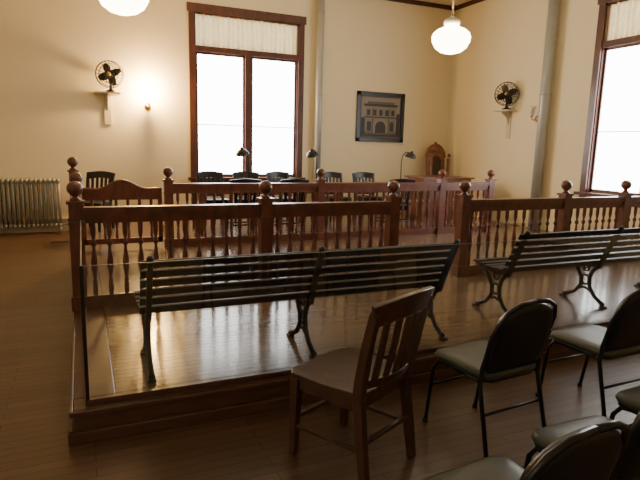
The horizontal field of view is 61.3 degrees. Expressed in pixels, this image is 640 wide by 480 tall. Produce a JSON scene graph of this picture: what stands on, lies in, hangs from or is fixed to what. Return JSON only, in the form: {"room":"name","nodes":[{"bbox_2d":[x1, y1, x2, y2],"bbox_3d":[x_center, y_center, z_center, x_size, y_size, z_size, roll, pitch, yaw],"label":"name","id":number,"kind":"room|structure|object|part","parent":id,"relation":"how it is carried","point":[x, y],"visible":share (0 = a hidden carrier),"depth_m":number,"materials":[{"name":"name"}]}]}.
{"room":"courtroom","nodes":[
{"label":"courtroom","id":0,"kind":"room"},
{"bbox_2d":[0,0,454,218],"bbox_3d":[-2.748,-2.596,10.067,12.820,4.720,0.250,-3,11,-23],"label":"wall","id":1,"kind":"structure","parent":0,"point":[51,51],"depth_m":9.83,"materials":[{"name":"beige paint"}]},
{"bbox_2d":[0,218,68,232],"bbox_3d":[-6.423,-0.179,8.726,4.400,0.230,0.035,-3,11,-23],"label":"baseboard","id":2,"kind":"structure","parent":1,"relation":"attached to","point":[64,220],"depth_m":9.40,"materials":[{"name":"beige paint"}]},
{"bbox_2d":[94,91,120,124],"bbox_3d":[-3.696,-2.297,9.419,0.420,0.545,0.260,-3,11,-23],"label":"wall shelf","id":3,"kind":"object","parent":1,"relation":"attached to","point":[107,95],"visible":1,"depth_m":9.50,"materials":[{"name":"beige paint"}]},
{"bbox_2d":[95,60,123,91],"bbox_3d":[-3.618,-2.817,9.305,0.459,0.520,0.272,-1,10,-12],"label":"electric fan","id":4,"kind":"object","parent":3,"relation":"on","point":[109,74],"visible":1,"depth_m":9.24,"materials":[{"name":"black metal"}]},
{"bbox_2d":[144,94,151,109],"bbox_3d":[-3.079,-2.471,9.687,0.124,0.267,0.212,-3,11,-23],"label":"wall sconce","id":5,"kind":"object","parent":1,"relation":"attached to","point":[148,98],"visible":1,"depth_m":9.62,"materials":[{"name":"white glass"}]},
{"bbox_2d":[186,2,306,182],"bbox_3d":[-1.401,-2.732,10.529,2.370,3.300,0.270,-3,11,-23],"label":"window","id":6,"kind":"structure","parent":1,"relation":"in","point":[246,66],"depth_m":10.50,"materials":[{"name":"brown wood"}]},
{"bbox_2d":[313,0,324,182],"bbox_3d":[-0.028,-2.774,10.970,0.198,4.539,0.198,5,11,21],"label":"pipe","id":7,"kind":"object","parent":1,"relation":"attached to","point":[321,3],"visible":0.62,"depth_m":10.85,"materials":[{"name":"beige metal"}]},
{"bbox_2d":[355,91,404,142],"bbox_3d":[1.314,-2.657,11.699,1.170,1.050,0.035,-3,11,-23],"label":"framed photograph","id":8,"kind":"object","parent":1,"relation":"attached to","point":[379,115],"visible":1,"depth_m":11.69,"materials":[{"name":"grey paper"}]},
{"bbox_2d":[387,0,455,10],"bbox_3d":[-2.652,-4.854,9.524,12.370,0.080,0.050,-3,11,-23],"label":"trim","id":9,"kind":"structure","parent":1,"relation":"attached to","point":[414,2],"depth_m":11.66,"materials":[{"name":"brown wood"}]},
{"bbox_2d":[0,231,639,479],"bbox_3d":[0.113,1.011,3.834,12.770,0.100,14.880,-3,11,-23],"label":"floor","id":10,"kind":"structure","parent":0,"point":[36,290],"depth_m":3.16,"materials":[{"name":"brown wood"}]},
{"bbox_2d":[0,178,68,233],"bbox_3d":[-4.928,-0.574,9.125,1.282,0.948,0.238,-3,11,-23],"label":"radiator","id":11,"kind":"object","parent":10,"relation":"on","point":[6,182],"visible":0.94,"depth_m":9.07,"materials":[{"name":"metal"}]},
{"bbox_2d":[68,211,639,446],"bbox_3d":[0.780,0.194,7.812,7.895,0.180,7.560,-3,11,-23],"label":"raised platform","id":12,"kind":"object","parent":10,"relation":"on","point":[204,344],"visible":0.51,"depth_m":4.23,"materials":[{"name":"brown wood"}]},
{"bbox_2d":[67,157,87,274],"bbox_3d":[-2.584,-0.240,5.753,0.149,1.206,2.618,-3,11,-25],"label":"railing","id":13,"kind":"object","parent":12,"relation":"on","point":[72,162],"visible":0.11,"depth_m":5.77,"materials":[{"name":"brown wood"}]},
{"bbox_2d":[82,179,163,244],"bbox_3d":[-2.585,-0.376,7.106,1.021,0.849,0.050,-3,11,-23],"label":"gate","id":14,"kind":"object","parent":13,"relation":"attached to","point":[120,189],"visible":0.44,"depth_m":7.07,"materials":[{"name":"brown wood"}]},
{"bbox_2d":[85,171,114,231],"bbox_3d":[-3.611,-0.629,8.652,0.496,0.923,0.578,3,10,6],"label":"chair","id":15,"kind":"object","parent":12,"relation":"on","point":[110,176],"visible":0.52,"depth_m":8.81,"materials":[{"name":"black paint"}]},
{"bbox_2d":[196,171,228,225],"bbox_3d":[-1.903,-0.743,9.564,0.496,0.923,0.578,-3,11,-23],"label":"chair","id":16,"kind":"object","parent":12,"relation":"on","point":[203,174],"visible":0.4,"depth_m":9.69,"materials":[{"name":"black paint"}]},
{"bbox_2d":[66,180,402,311],"bbox_3d":[-0.634,-0.018,5.120,3.180,1.086,0.140,-3,11,-23],"label":"railing","id":17,"kind":"object","parent":12,"relation":"on","point":[265,210],"visible":0.68,"depth_m":4.91,"materials":[{"name":"brown wood"}]},
{"bbox_2d":[229,178,261,233],"bbox_3d":[-1.197,-0.490,8.219,0.496,0.923,0.578,-3,11,-23],"label":"chair","id":18,"kind":"object","parent":12,"relation":"on","point":[246,180],"visible":0.14,"depth_m":7.97,"materials":[{"name":"black paint"}]},
{"bbox_2d":[233,171,258,220],"bbox_3d":[-1.303,-0.772,9.825,0.496,0.923,0.578,-2,10,-19],"label":"chair","id":19,"kind":"object","parent":12,"relation":"on","point":[241,174],"visible":0.31,"depth_m":9.97,"materials":[{"name":"black paint"}]},
{"bbox_2d":[191,182,315,234],"bbox_3d":[-1.100,-0.561,9.118,2.100,0.760,0.850,-3,11,-23],"label":"table","id":20,"kind":"object","parent":12,"relation":"on","point":[201,195],"visible":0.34,"depth_m":8.62,"materials":[{"name":"brown wood"}]},
{"bbox_2d":[236,147,248,178],"bbox_3d":[-1.201,-1.182,8.667,0.210,0.611,0.355,6,11,26],"label":"desk lamp","id":21,"kind":"object","parent":20,"relation":"on","point":[243,151],"visible":0.76,"depth_m":8.51,"materials":[{"name":"black metal"}]},
{"bbox_2d":[306,149,317,182],"bbox_3d":[-0.102,-1.236,9.145,0.210,0.611,0.355,6,11,26],"label":"desk lamp","id":22,"kind":"object","parent":20,"relation":"on","point":[312,153],"visible":0.84,"depth_m":8.98,"materials":[{"name":"metal"}]},
{"bbox_2d":[266,171,298,221],"bbox_3d":[-0.693,-0.812,10.144,0.496,0.923,0.578,-5,12,-31],"label":"chair","id":23,"kind":"object","parent":12,"relation":"on","point":[269,175],"visible":0.34,"depth_m":10.25,"materials":[{"name":"black paint"}]},
{"bbox_2d":[274,179,309,233],"bbox_3d":[-0.505,-0.524,8.519,0.496,0.923,0.578,-4,11,-28],"label":"chair","id":24,"kind":"object","parent":12,"relation":"on","point":[301,198],"visible":0.17,"depth_m":8.28,"materials":[{"name":"black paint"}]},
{"bbox_2d":[134,239,460,382],"bbox_3d":[-0.105,0.382,3.775,2.220,0.787,0.600,-3,11,-23],"label":"slatted bench","id":25,"kind":"object","parent":12,"relation":"on","point":[303,289],"visible":0.88,"depth_m":3.52,"materials":[{"name":"metal"}]},
{"bbox_2d":[162,167,496,247],"bbox_3d":[0.462,-0.565,8.424,5.630,1.086,0.140,-3,11,-23],"label":"railing","id":26,"kind":"object","parent":12,"relation":"on","point":[442,187],"visible":0.6,"depth_m":8.23,"materials":[{"name":"brown wood"}]},
{"bbox_2d":[322,172,351,221],"bbox_3d":[0.295,-0.852,10.520,0.496,0.923,0.578,-3,11,-23],"label":"chair","id":27,"kind":"object","parent":12,"relation":"on","point":[333,175],"visible":0.44,"depth_m":10.66,"materials":[{"name":"black paint"}]},
{"bbox_2d":[79,220,639,405],"bbox_3d":[1.951,0.191,5.215,7.788,0.774,1.788,-3,11,-23],"label":"glass barrier","id":28,"kind":"object","parent":12,"relation":"on","point":[190,386],"visible":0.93,"depth_m":3.15,"materials":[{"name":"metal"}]},
{"bbox_2d":[352,172,382,217],"bbox_3d":[0.941,-0.883,10.801,0.496,0.923,0.578,-2,10,-19],"label":"chair","id":29,"kind":"object","parent":12,"relation":"on","point":[356,175],"visible":0.38,"depth_m":10.92,"materials":[{"name":"black paint"}]},
{"bbox_2d":[325,182,419,227],"bbox_3d":[0.915,-0.661,9.995,1.800,0.760,0.850,-3,11,-23],"label":"table","id":30,"kind":"object","parent":12,"relation":"on","point":[337,193],"visible":0.18,"depth_m":9.96,"materials":[{"name":"brown wood"}]},
{"bbox_2d":[400,151,415,178],"bbox_3d":[1.591,-1.338,9.984,0.355,0.611,0.210,-1,10,-14],"label":"desk lamp","id":31,"kind":"object","parent":30,"relation":"on","point":[411,154],"visible":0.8,"depth_m":9.93,"materials":[{"name":"black metal"}]},
{"bbox_2d":[374,179,415,227],"bbox_3d":[1.277,-0.612,9.294,0.496,0.923,0.578,-3,11,-23],"label":"chair","id":32,"kind":"object","parent":12,"relation":"on","point":[397,180],"visible":0.29,"depth_m":9.14,"materials":[{"name":"black paint"}]},
{"bbox_2d":[425,142,450,175],"bbox_3d":[2.663,-1.363,11.894,0.552,1.582,0.867,-1,10,-12],"label":"chair","id":33,"kind":"object","parent":12,"relation":"on","point":[435,155],"visible":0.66,"depth_m":12.14,"materials":[{"name":"brown wood"}]},
{"bbox_2d":[404,175,474,222],"bbox_3d":[2.374,-0.838,10.887,1.200,0.879,0.700,-3,11,-23],"label":"table","id":34,"kind":"object","parent":12,"relation":"on","point":[419,178],"visible":0.43,"depth_m":10.60,"materials":[{"name":"brown wood"}]},
{"bbox_2d":[472,226,639,312],"bbox_3d":[2.576,0.213,5.145,2.300,0.787,0.600,-3,11,-23],"label":"slatted bench","id":35,"kind":"object","parent":12,"relation":"on","point":[596,258],"visible":0.94,"depth_m":4.82,"materials":[{"name":"metal"}]},
{"bbox_2d":[289,286,434,479],"bbox_3d":[0.207,0.669,2.746,0.595,0.951,0.510,10,13,40],"label":"wooden chair","id":36,"kind":"object","parent":10,"relation":"on","point":[352,379],"visible":1,"depth_m":2.61,"materials":[{"name":"brown wood"}]},
{"bbox_2d":[422,298,557,457],"bbox_3d":[0.942,0.682,3.012,0.482,0.876,0.565,-4,11,-28],"label":"metal chair","id":37,"kind":"object","parent":10,"relation":"on","point":[518,340],"visible":0.88,"depth_m":2.81,"materials":[{"name":"green metal"}]},
{"bbox_2d":[422,420,630,479],"bbox_3d":[0.608,0.889,1.770,0.482,0.876,0.565,-4,11,-28],"label":"metal chair","id":38,"kind":"object","parent":10,"relation":"on","point":[592,452],"visible":1,"depth_m":1.51,"materials":[{"name":"green metal"}]},
{"bbox_2d":[523,411,639,479],"bbox_3d":[1.143,0.844,2.111,0.482,0.876,0.565,-3,11,-23],"label":"metal chair","id":39,"kind":"object","parent":10,"relation":"on","point":[627,467],"visible":0.51,"depth_m":2.14,"materials":[{"name":"green leather"}]},
{"bbox_2d":[535,289,639,416],"bbox_3d":[1.756,0.642,3.366,0.482,0.876,0.565,-3,11,-25],"label":"metal chair","id":40,"kind":"object","parent":10,"relation":"on","point":[621,338],"visible":0.92,"depth_m":3.17,"materials":[{"name":"green plastic"}]},
{"bbox_2d":[610,385,639,426],"bbox_3d":[1.702,0.790,2.504,0.482,0.876,0.565,-4,11,-27],"label":"metal chair","id":41,"kind":"object","parent":10,"relation":"on","point":[628,400],"visible":0.62,"depth_m":2.56,"materials":[{"name":"green plastic"}]},
{"bbox_2d":[418,0,470,5],"bbox_3d":[0.237,-3.736,3.007,12.770,0.100,14.880,-3,11,-23],"label":"ceiling","id":42,"kind":"structure","parent":0,"point":[445,2],"depth_m":11.60,"materials":[{"name":"beige paint"}]},
{"bbox_2d":[99,0,148,15],"bbox_3d":[-1.568,-2.870,4.209,0.410,2.110,0.410,-3,11,-23],"label":"globe lamp","id":43,"kind":"object","parent":42,"relation":"hanging from","point":[120,7],"visible":1,"depth_m":4.29,"materials":[{"name":"beige glass"}]},
{"bbox_2d":[432,0,470,53],"bbox_3d":[1.424,-3.037,5.617,0.410,2.110,0.410,-3,11,-23],"label":"globe lamp","id":44,"kind":"object","parent":42,"relation":"hanging from","point":[452,38],"visible":1,"depth_m":5.65,"materials":[{"name":"beige glass"}]},
{"bbox_2d":[445,0,639,245],"bbox_3d":[5.996,-1.632,5.844,0.250,4.720,14.680,-3,11,-23],"label":"wall","id":45,"kind":"structure","parent":0,"point":[507,41],"depth_m":10.35,"materials":[{"name":"beige paint"}]},
{"bbox_2d":[455,0,484,9],"bbox_3d":[5.888,-3.922,5.454,0.050,0.080,14.430,-3,11,-23],"label":"trim","id":46,"kind":"structure","parent":45,"relation":"attached to","point":[469,3],"depth_m":11.58,"materials":[{"name":"brown wood"}]},
{"bbox_2d":[492,109,517,138],"bbox_3d":[3.611,-2.273,10.615,0.260,0.545,0.420,-3,11,-23],"label":"wall shelf","id":47,"kind":"object","parent":45,"relation":"attached to","point":[507,113],"visible":1,"depth_m":10.62,"materials":[{"name":"beige paint"}]},
{"bbox_2d":[494,82,519,109],"bbox_3d":[3.620,-2.785,10.445,0.459,0.520,0.272,6,11,26],"label":"electric fan","id":48,"kind":"object","parent":47,"relation":"on","point":[507,93],"visible":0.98,"depth_m":10.39,"materials":[{"name":"black metal"}]},
{"bbox_2d":[528,106,537,121],"bbox_3d":[3.924,-2.315,9.936,0.224,0.274,0.150,-3,11,-23],"label":"wall sconce","id":49,"kind":"object","parent":45,"relation":"attached to","point":[531,108],"visible":0.96,"depth_m":9.89,"materials":[{"name":"beige glass"}]},
{"bbox_2d":[527,0,559,229],"bbox_3d":[4.018,-2.439,9.655,0.202,4.539,0.202,5,11,21],"label":"pipe","id":50,"kind":"object","parent":45,"relation":"attached to","point":[553,5],"visible":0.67,"depth_m":9.59,"materials":[{"name":"beige metal"}]},
{"bbox_2d":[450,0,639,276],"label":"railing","id":51,"kind":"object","parent":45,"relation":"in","point":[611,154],"depth_m":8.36,"materials":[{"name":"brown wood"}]},
{"bbox_3d":[3.283,-0.212,6.823,3.810,1.086,0.140,-3,11,-23],"label":"courtroom railing","id":52,"kind":"part","parent":51,"relation":"part of","materials":[{"name":"brown wood"}]}
]}

